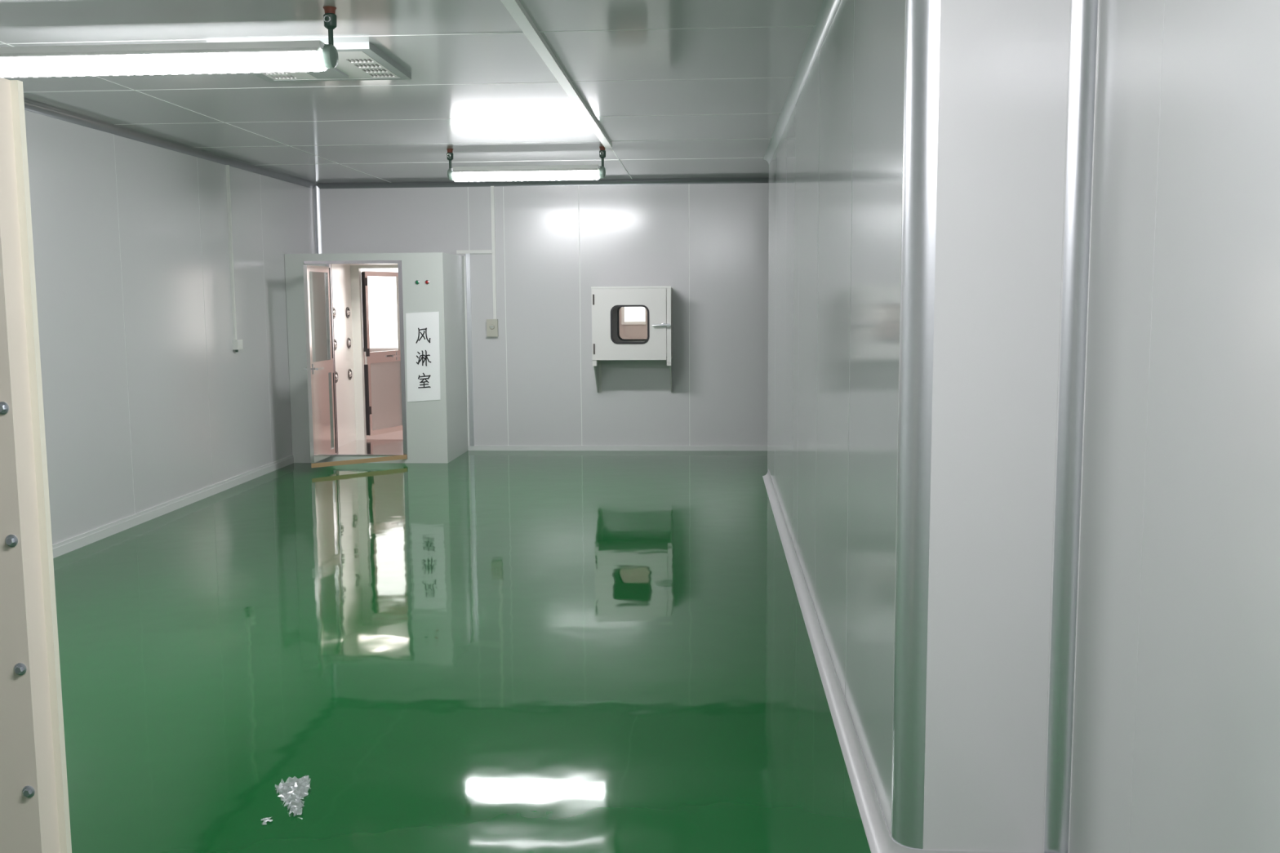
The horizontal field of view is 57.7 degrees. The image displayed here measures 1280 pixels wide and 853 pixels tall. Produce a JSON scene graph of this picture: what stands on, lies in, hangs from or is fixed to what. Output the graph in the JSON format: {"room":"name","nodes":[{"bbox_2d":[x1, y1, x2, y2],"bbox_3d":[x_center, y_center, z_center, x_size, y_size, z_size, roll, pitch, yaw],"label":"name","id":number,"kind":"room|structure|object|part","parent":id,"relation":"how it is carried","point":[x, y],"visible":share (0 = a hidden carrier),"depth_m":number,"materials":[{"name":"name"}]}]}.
{"room":"clean room","nodes":[
{"label":"clean room","id":0,"kind":"room"},
{"bbox_2d":[24,110,315,545],"bbox_3d":[-4.071,-0.437,5.845,0.101,3.020,16.000,0,6,3],"label":"wall","id":1,"kind":"structure","parent":0,"point":[148,401],"depth_m":9.10,"materials":[{"name":"white metal"}]},
{"bbox_3d":[-3.897,-0.650,7.983,0.013,2.970,1.383,0,6,3],"label":"panel","id":2,"kind":"part","parent":1,"relation":"part of","materials":[{"name":"silver metal"}]},
{"bbox_3d":[-3.812,-0.803,9.362,0.014,2.970,1.384,0,6,3],"label":"panel","id":3,"kind":"part","parent":1,"relation":"part of","materials":[{"name":"silver metal"}]},
{"bbox_2d":[23,97,318,188],"bbox_3d":[-4.019,-1.826,5.390,0.060,0.060,15.010,0,6,3],"label":"trim","id":4,"kind":"structure","parent":1,"relation":"attached to","point":[31,105],"depth_m":9.03,"materials":[{"name":"grey metal"}]},
{"bbox_2d":[52,454,293,558],"bbox_3d":[-4.052,1.110,5.204,0.016,0.085,13.990,0,6,3],"label":"baseboard","id":5,"kind":"structure","parent":1,"relation":"attached to","point":[70,544],"depth_m":9.20,"materials":[{"name":"white plastic"}]},
{"bbox_2d":[225,164,236,339],"bbox_3d":[-3.722,-1.577,10.575,0.020,1.580,0.038,0,6,3],"label":"cable conduit","id":6,"kind":"object","parent":1,"relation":"attached to","point":[227,166],"visible":1,"depth_m":10.56,"materials":[{"name":"white plastic"}]},
{"bbox_3d":[-3.728,-0.956,10.741,0.014,2.970,1.384,0,6,3],"label":"panel","id":7,"kind":"part","parent":1,"relation":"part of","materials":[{"name":"silver metal"}]},
{"bbox_2d":[232,339,243,351],"bbox_3d":[-3.700,-0.743,10.687,0.050,0.113,0.120,0,6,3],"label":"junction box","id":8,"kind":"object","parent":1,"relation":"attached to","point":[237,344],"visible":1,"depth_m":10.64,"materials":[{"name":"white plastic"}]},
{"bbox_3d":[-3.638,-1.120,12.214,0.014,2.971,1.575,0,6,3],"label":"panel","id":9,"kind":"part","parent":1,"relation":"part of","materials":[{"name":"silver metal"}]},
{"bbox_2d":[0,0,823,183],"bbox_3d":[-0.721,-1.905,5.180,7.070,0.102,15.410,0,6,3],"label":"ceiling","id":10,"kind":"structure","parent":0,"point":[677,89],"depth_m":6.98,"materials":[{"name":"white metal"}]},
{"bbox_3d":[-3.549,-1.982,6.448,0.864,0.012,1.294,0,6,3],"label":"panel","id":11,"kind":"part","parent":10,"relation":"part of","materials":[{"name":"silver metal"}]},
{"bbox_3d":[-3.470,-2.127,7.747,0.863,0.013,1.313,0,6,3],"label":"panel","id":12,"kind":"part","parent":10,"relation":"part of","materials":[{"name":"silver metal"}]},
{"bbox_2d":[0,5,338,77],"bbox_3d":[-2.164,-1.708,5.174,1.662,0.272,0.160,0,6,3],"label":"tube light","id":13,"kind":"object","parent":10,"relation":"hanging from","point":[315,55],"visible":1,"depth_m":5.12,"materials":[{"name":"white plastic"}]},
{"bbox_2d":[0,51,326,77],"bbox_3d":[-2.163,-1.609,5.185,1.546,0.073,0.128,0,6,3],"label":"diffuser","id":14,"kind":"object","parent":13,"relation":"attached to","point":[33,64],"depth_m":5.13,"materials":[{"name":"white plastic"}]},
{"bbox_3d":[-1.365,-1.740,5.122,0.022,0.148,0.022,0,6,3],"label":"hanging rod","id":15,"kind":"part","parent":13,"relation":"part of","materials":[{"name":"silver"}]},
{"bbox_3d":[-3.390,-2.271,9.047,0.863,0.013,1.293,0,6,3],"label":"panel","id":16,"kind":"part","parent":10,"relation":"part of","materials":[{"name":"silver metal"}]},
{"bbox_3d":[-1.871,-1.840,5.051,2.644,0.013,1.294,0,6,3],"label":"panel","id":17,"kind":"part","parent":10,"relation":"part of","materials":[{"name":"silver metal"}]},
{"bbox_3d":[-3.311,-2.414,10.337,0.863,0.013,1.293,0,6,3],"label":"panel","id":18,"kind":"part","parent":10,"relation":"part of","materials":[{"name":"silver metal"}]},
{"bbox_3d":[-1.792,-1.983,6.340,2.643,0.013,1.294,0,6,3],"label":"panel","id":19,"kind":"part","parent":10,"relation":"part of","materials":[{"name":"silver metal"}]},
{"bbox_3d":[-3.216,-2.587,11.894,0.863,0.012,1.833,0,6,3],"label":"panel","id":20,"kind":"part","parent":10,"relation":"part of","materials":[{"name":"silver metal"}]},
{"bbox_2d":[249,41,411,82],"bbox_3d":[-1.739,-1.941,6.221,0.830,0.046,0.820,0,6,3],"label":"ceiling vent","id":21,"kind":"object","parent":10,"relation":"in","point":[357,60],"visible":0.62,"depth_m":6.33,"materials":[{"name":"grey metal"}]},
{"bbox_3d":[-1.739,-1.933,6.222,0.720,0.007,0.710,0,6,3],"label":"plate","id":22,"kind":"part","parent":21,"relation":"part of","materials":[{"name":"white paint"}]},
{"bbox_3d":[-1.713,-2.127,7.640,2.644,0.013,1.314,0,6,3],"label":"panel","id":23,"kind":"part","parent":10,"relation":"part of","materials":[{"name":"silver metal"}]},
{"bbox_3d":[-1.633,-2.272,8.940,2.643,0.013,1.293,0,6,3],"label":"panel","id":24,"kind":"part","parent":10,"relation":"part of","materials":[{"name":"silver metal"}]},
{"bbox_3d":[-1.555,-2.415,10.229,2.643,0.013,1.294,0,6,3],"label":"panel","id":25,"kind":"part","parent":10,"relation":"part of","materials":[{"name":"silver metal"}]},
{"bbox_3d":[-1.460,-2.588,11.787,2.643,0.012,1.833,0,6,3],"label":"panel","id":26,"kind":"part","parent":10,"relation":"part of","materials":[{"name":"silver metal"}]},
{"bbox_2d":[446,146,605,182],"bbox_3d":[-0.972,-2.240,9.921,1.372,0.276,0.160,0,6,3],"label":"tube light","id":27,"kind":"object","parent":10,"relation":"hanging from","point":[545,172],"visible":1,"depth_m":9.88,"materials":[{"name":"white plastic"}]},
{"bbox_2d":[453,170,599,182],"bbox_3d":[-0.972,-2.139,9.932,1.256,0.073,0.128,0,6,3],"label":"diffuser","id":28,"kind":"object","parent":27,"relation":"attached to","point":[458,175],"depth_m":9.88,"materials":[{"name":"white plastic"}]},
{"bbox_3d":[-0.318,-2.272,9.877,0.022,0.152,0.022,0,6,3],"label":"hanging rod","id":29,"kind":"part","parent":27,"relation":"part of","materials":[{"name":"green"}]},
{"bbox_2d":[500,0,612,147],"bbox_3d":[-0.629,-1.682,3.732,0.060,0.028,12.100,0,6,3],"label":"cable conduit","id":30,"kind":"object","parent":10,"relation":"attached to","point":[514,7],"visible":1,"depth_m":6.19,"materials":[{"name":"white plastic"}]},
{"bbox_3d":[1.023,-1.839,4.864,3.143,0.014,1.274,0,6,3],"label":"panel","id":31,"kind":"part","parent":10,"relation":"part of","materials":[{"name":"silver metal"}]},
{"bbox_3d":[1.101,-1.981,6.144,3.143,0.014,1.293,0,6,3],"label":"panel","id":32,"kind":"part","parent":10,"relation":"part of","materials":[{"name":"silver metal"}]},
{"bbox_3d":[1.181,-2.127,7.453,3.143,0.014,1.333,0,6,3],"label":"panel","id":33,"kind":"part","parent":10,"relation":"part of","materials":[{"name":"silver metal"}]},
{"bbox_3d":[1.261,-2.272,8.763,3.144,0.014,1.294,0,6,3],"label":"panel","id":34,"kind":"part","parent":10,"relation":"part of","materials":[{"name":"silver metal"}]},
{"bbox_3d":[1.340,-2.416,10.052,3.143,0.013,1.293,0,6,3],"label":"panel","id":35,"kind":"part","parent":10,"relation":"part of","materials":[{"name":"silver metal"}]},
{"bbox_3d":[1.435,-2.589,11.610,3.144,0.014,1.835,0,6,3],"label":"panel","id":36,"kind":"part","parent":10,"relation":"part of","materials":[{"name":"silver metal"}]},
{"bbox_2d":[53,426,871,852],"bbox_3d":[-1.634,1.012,6.865,9.100,0.120,18.000,0,6,3],"label":"floor","id":37,"kind":"structure","parent":0,"point":[477,651],"depth_m":5.35,"materials":[{"name":"green paint"}]},
{"bbox_2d":[0,76,71,852],"bbox_3d":[-1.298,0.420,2.175,0.384,2.085,0.083,0,6,3],"label":"door frame","id":38,"kind":"structure","parent":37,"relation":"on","point":[34,808],"depth_m":2.13,"materials":[{"name":"beige metal"}]},
{"bbox_2d":[260,817,272,825],"bbox_3d":[-1.218,1.285,3.788,0.037,0.007,0.060,-3,7,-19],"label":"scrap","id":39,"kind":"object","parent":37,"relation":"on","point":[265,820],"visible":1,"depth_m":3.79,"materials":[{"name":"white"}]},
{"bbox_2d":[275,775,311,816],"bbox_3d":[-1.178,1.257,3.971,0.124,0.022,0.328,-3,7,-22],"label":"scrap","id":40,"kind":"object","parent":37,"relation":"on","point":[294,789],"visible":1,"depth_m":4.00,"materials":[{"name":"white"}]},
{"bbox_2d":[284,252,468,467],"bbox_3d":[-2.777,-0.773,12.688,1.642,2.165,2.844,0,6,3],"label":"shower","id":41,"kind":"object","parent":37,"relation":"on","point":[326,316],"visible":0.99,"depth_m":12.05,"materials":[{"name":"grey paint"}]},
{"bbox_3d":[-3.220,-0.572,11.463,0.146,0.100,0.171,0,6,3],"label":"lever handle","id":42,"kind":"part","parent":41,"relation":"part of","materials":[{"name":"silver metal"}]},
{"bbox_3d":[-3.207,-0.637,11.644,0.036,1.930,0.655,0,6,4],"label":"door","id":43,"kind":"part","parent":41,"relation":"part of","materials":[{"name":"silver metal"}]},
{"bbox_3d":[-3.203,-0.136,11.700,0.006,0.789,0.535,0,6,4],"label":"panel","id":44,"kind":"part","parent":41,"relation":"part of","materials":[{"name":"silver metal"}]},
{"bbox_3d":[-2.930,-0.682,12.009,1.017,2.045,0.058,0,6,3],"label":"door frame","id":45,"kind":"part","parent":41,"relation":"part of","materials":[{"name":"silver metal"}]},
{"bbox_3d":[-2.825,-0.846,13.374,0.950,2.010,0.080,0,6,3],"label":"frame","id":46,"kind":"part","parent":41,"relation":"part of","materials":[{"name":"grey paint"}]},
{"bbox_3d":[-3.034,-0.875,13.782,0.036,1.910,0.714,2,7,24],"label":"door","id":47,"kind":"part","parent":41,"relation":"part of","materials":[{"name":"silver metal"}]},
{"bbox_3d":[-3.030,-0.376,13.837,0.006,0.784,0.604,2,7,24],"label":"panel","id":48,"kind":"part","parent":41,"relation":"part of","materials":[{"name":"grey"}]},
{"bbox_3d":[-2.970,-0.847,13.932,0.144,0.100,0.170,2,7,24],"label":"lever handle","id":49,"kind":"part","parent":41,"relation":"part of","materials":[{"name":"silver metal"}]},
{"bbox_2d":[405,311,440,401],"bbox_3d":[-2.231,-0.715,11.938,0.354,0.927,0.005,0,6,3],"label":"door sign","id":50,"kind":"object","parent":41,"relation":"attached to","point":[422,329],"visible":1,"depth_m":11.94,"materials":[{"name":"white paper"}]},
{"bbox_3d":[-1.979,-0.753,12.457,0.020,2.165,1.002,0,6,3],"label":"panel","id":51,"kind":"part","parent":41,"relation":"part of","materials":[{"name":"grey paint"}]},
{"bbox_2d":[363,307,647,404],"bbox_3d":[-1.102,-1.474,15.578,9.100,2.900,0.100,0,6,3],"label":"wall","id":52,"kind":"structure","parent":0,"point":[626,331],"depth_m":15.49,"materials":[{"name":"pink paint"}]},
{"bbox_2d":[360,267,398,351],"bbox_3d":[-3.127,-1.745,15.646,2.650,1.450,0.070,0,6,3],"label":"window","id":53,"kind":"structure","parent":52,"relation":"in","point":[382,291],"depth_m":15.70,"materials":[{"name":"white glass"}]},
{"bbox_3d":[-3.127,-1.745,15.646,2.650,1.450,0.070,0,6,3],"label":"frame","id":54,"kind":"part","parent":53,"relation":"part of","materials":[{"name":"white"}]},
{"bbox_2d":[621,306,645,324],"bbox_3d":[-0.084,-1.591,15.478,0.325,0.460,0.070,0,6,3],"label":"window","id":55,"kind":"structure","parent":52,"relation":"in","point":[629,315],"depth_m":15.49,"materials":[{"name":"white glass"}]},
{"bbox_3d":[-0.069,-1.592,15.487,0.275,0.380,0.010,0,6,3],"label":"pane","id":56,"kind":"part","parent":55,"relation":"part of","materials":[{"name":"white glass"}]},
{"bbox_2d":[320,182,768,445],"bbox_3d":[-0.204,-1.236,12.818,6.770,3.020,0.060,0,6,3],"label":"wall","id":57,"kind":"structure","parent":0,"point":[534,383],"depth_m":12.80,"materials":[{"name":"silver metal"}]},
{"bbox_2d":[313,185,322,253],"bbox_3d":[-3.566,-2.280,12.849,0.055,0.804,0.055,0,6,3],"label":"trim","id":58,"kind":"structure","parent":57,"relation":"attached to","point":[316,189],"depth_m":12.86,"materials":[{"name":"metal"}]},
{"bbox_3d":[-2.738,-2.284,12.832,1.703,0.804,0.012,0,6,3],"label":"panel","id":59,"kind":"part","parent":57,"relation":"part of","materials":[{"name":"silver metal"}]},
{"bbox_2d":[465,253,474,446],"bbox_3d":[-1.893,-0.851,12.924,0.045,2.155,0.020,0,6,3],"label":"trim","id":60,"kind":"structure","parent":57,"relation":"attached to","point":[467,255],"depth_m":12.91,"materials":[{"name":"metal"}]},
{"bbox_2d":[456,249,492,253],"bbox_3d":[-1.826,-1.925,12.798,0.394,0.038,0.024,0,6,3],"label":"cable conduit","id":61,"kind":"object","parent":57,"relation":"attached to","point":[460,251],"visible":1,"depth_m":12.79,"materials":[{"name":"white plastic"}]},
{"bbox_3d":[-1.682,-1.208,12.887,0.383,2.970,0.012,0,6,3],"label":"panel","id":62,"kind":"part","parent":57,"relation":"part of","materials":[{"name":"silver metal"}]},
{"bbox_2d":[486,319,498,337],"bbox_3d":[-1.636,-1.090,12.854,0.122,0.193,0.075,0,6,3],"label":"light switch","id":63,"kind":"object","parent":57,"relation":"attached to","point":[491,324],"visible":1,"depth_m":12.85,"materials":[{"name":"grey plastic"}]},
{"bbox_2d":[490,186,497,319],"bbox_3d":[-1.611,-1.912,12.789,0.035,1.450,0.020,0,6,3],"label":"cable conduit","id":64,"kind":"object","parent":57,"relation":"attached to","point":[492,195],"visible":1,"depth_m":12.78,"materials":[{"name":"white plastic"}]},
{"bbox_2d":[315,177,768,188],"bbox_3d":[-0.267,-2.653,12.606,6.670,0.055,0.055,0,6,3],"label":"trim","id":65,"kind":"structure","parent":57,"relation":"attached to","point":[752,180],"depth_m":12.67,"materials":[{"name":"grey metal"}]},
{"bbox_3d":[-1.074,-1.208,12.850,0.823,2.970,0.012,0,6,3],"label":"panel","id":66,"kind":"part","parent":57,"relation":"part of","materials":[{"name":"silver metal"}]},
{"bbox_2d":[468,445,767,450],"bbox_3d":[0.580,0.242,12.896,5.015,0.055,0.015,0,6,3],"label":"baseboard","id":67,"kind":"structure","parent":57,"relation":"attached to","point":[475,447],"depth_m":12.94,"materials":[{"name":"white plastic"}]},
{"bbox_2d":[591,285,672,392],"bbox_3d":[-0.064,-0.953,12.760,0.848,1.158,0.993,0,6,3],"label":"box","id":68,"kind":"object","parent":57,"relation":"attached to","point":[607,344],"visible":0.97,"depth_m":12.31,"materials":[{"name":"white paint"}]},
{"bbox_3d":[-0.116,-1.085,12.318,0.790,0.758,0.030,0,6,3],"label":"door","id":69,"kind":"part","parent":68,"relation":"part of","materials":[{"name":"white paint"}]},
{"bbox_3d":[-0.037,-1.184,13.212,0.840,0.758,0.030,0,6,3],"label":"door","id":70,"kind":"part","parent":68,"relation":"part of","materials":[{"name":"white paint"}]},
{"bbox_3d":[0.228,-1.071,12.256,0.196,0.044,0.055,0,6,3],"label":"handle","id":71,"kind":"part","parent":68,"relation":"part of","materials":[{"name":"metal"}]},
{"bbox_3d":[-0.059,-1.208,12.788,1.196,2.970,0.012,0,6,3],"label":"panel","id":72,"kind":"part","parent":57,"relation":"part of","materials":[{"name":"silver metal"}]},
{"bbox_3d":[1.139,-1.209,12.715,1.190,2.970,0.012,0,6,3],"label":"panel","id":73,"kind":"part","parent":57,"relation":"part of","materials":[{"name":"silver metal"}]},
{"bbox_2d":[767,0,906,836],"bbox_3d":[1.032,-0.606,7.184,0.101,2.990,7.752,0,6,3],"label":"wall","id":74,"kind":"structure","parent":0,"point":[836,165],"depth_m":4.66,"materials":[{"name":"white metal"}]},
{"bbox_3d":[1.264,-1.022,11.024,0.094,2.970,0.012,0,6,3],"label":"panel","id":75,"kind":"part","parent":74,"relation":"part of","materials":[{"name":"silver metal"}]},
{"bbox_3d":[1.184,-0.952,10.391,0.013,2.970,1.264,0,6,3],"label":"panel","id":76,"kind":"part","parent":74,"relation":"part of","materials":[{"name":"silver metal"}]},
{"bbox_3d":[1.106,-0.810,9.116,0.013,2.970,1.293,0,6,3],"label":"panel","id":77,"kind":"part","parent":74,"relation":"part of","materials":[{"name":"silver metal"}]},
{"bbox_3d":[1.027,-0.667,7.826,0.014,2.970,1.294,0,6,3],"label":"panel","id":78,"kind":"part","parent":74,"relation":"part of","materials":[{"name":"silver metal"}]},
{"bbox_2d":[763,0,841,164],"bbox_3d":[0.944,-2.044,7.023,0.055,0.055,7.740,0,6,3],"label":"trim","id":79,"kind":"structure","parent":74,"relation":"attached to","point":[828,8],"depth_m":6.39,"materials":[{"name":"silver metal"}]},
{"bbox_3d":[0.949,-0.525,6.552,0.013,2.970,1.264,0,6,3],"label":"panel","id":80,"kind":"part","parent":74,"relation":"part of","materials":[{"name":"silver metal"}]},
{"bbox_3d":[0.869,-0.379,5.230,0.013,2.970,1.389,0,6,3],"label":"panel","id":81,"kind":"part","parent":74,"relation":"part of","materials":[{"name":"silver metal"}]},
{"bbox_3d":[0.790,-0.235,3.942,0.013,2.970,1.194,0,6,3],"label":"panel","id":82,"kind":"part","parent":74,"relation":"part of","materials":[{"name":"silver metal"}]},
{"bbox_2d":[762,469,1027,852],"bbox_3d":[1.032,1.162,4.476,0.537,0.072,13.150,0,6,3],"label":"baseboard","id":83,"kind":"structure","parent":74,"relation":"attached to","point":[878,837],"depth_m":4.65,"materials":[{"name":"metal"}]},
{"bbox_2d":[891,0,940,850],"bbox_3d":[0.785,-0.164,3.300,0.080,2.970,0.080,0,6,3],"label":"trim","id":84,"kind":"structure","parent":74,"relation":"attached to","point":[922,20],"depth_m":3.30,"materials":[{"name":"metal"}]},
{"bbox_2d":[923,0,1070,852],"bbox_3d":[1.663,-0.166,3.257,1.678,2.970,0.100,0,6,3],"label":"column","id":85,"kind":"structure","parent":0,"point":[1004,64],"depth_m":3.26,"materials":[{"name":"silver metal"}]},
{"bbox_2d":[1069,0,1279,852],"bbox_3d":[1.102,0.143,0.407,0.100,2.990,5.710,0,6,3],"label":"wall","id":86,"kind":"structure","parent":0,"point":[1176,744],"depth_m":2.54,"materials":[{"name":"white metal"}]},
{"bbox_2d":[1042,0,1097,852],"bbox_3d":[1.195,-0.157,3.208,0.055,2.970,0.055,0,6,3],"label":"trim","id":87,"kind":"structure","parent":86,"relation":"attached to","point":[1084,12],"depth_m":3.24,"materials":[{"name":"metal"}]},
{"bbox_2d":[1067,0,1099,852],"bbox_3d":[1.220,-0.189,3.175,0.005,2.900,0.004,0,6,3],"label":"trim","id":88,"kind":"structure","parent":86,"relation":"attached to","point":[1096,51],"depth_m":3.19,"materials":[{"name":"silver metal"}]},
{"bbox_3d":[1.213,-0.129,2.953,0.012,2.970,0.463,0,6,3],"label":"panel","id":89,"kind":"part","parent":86,"relation":"part of","materials":[{"name":"silver metal"}]}
]}

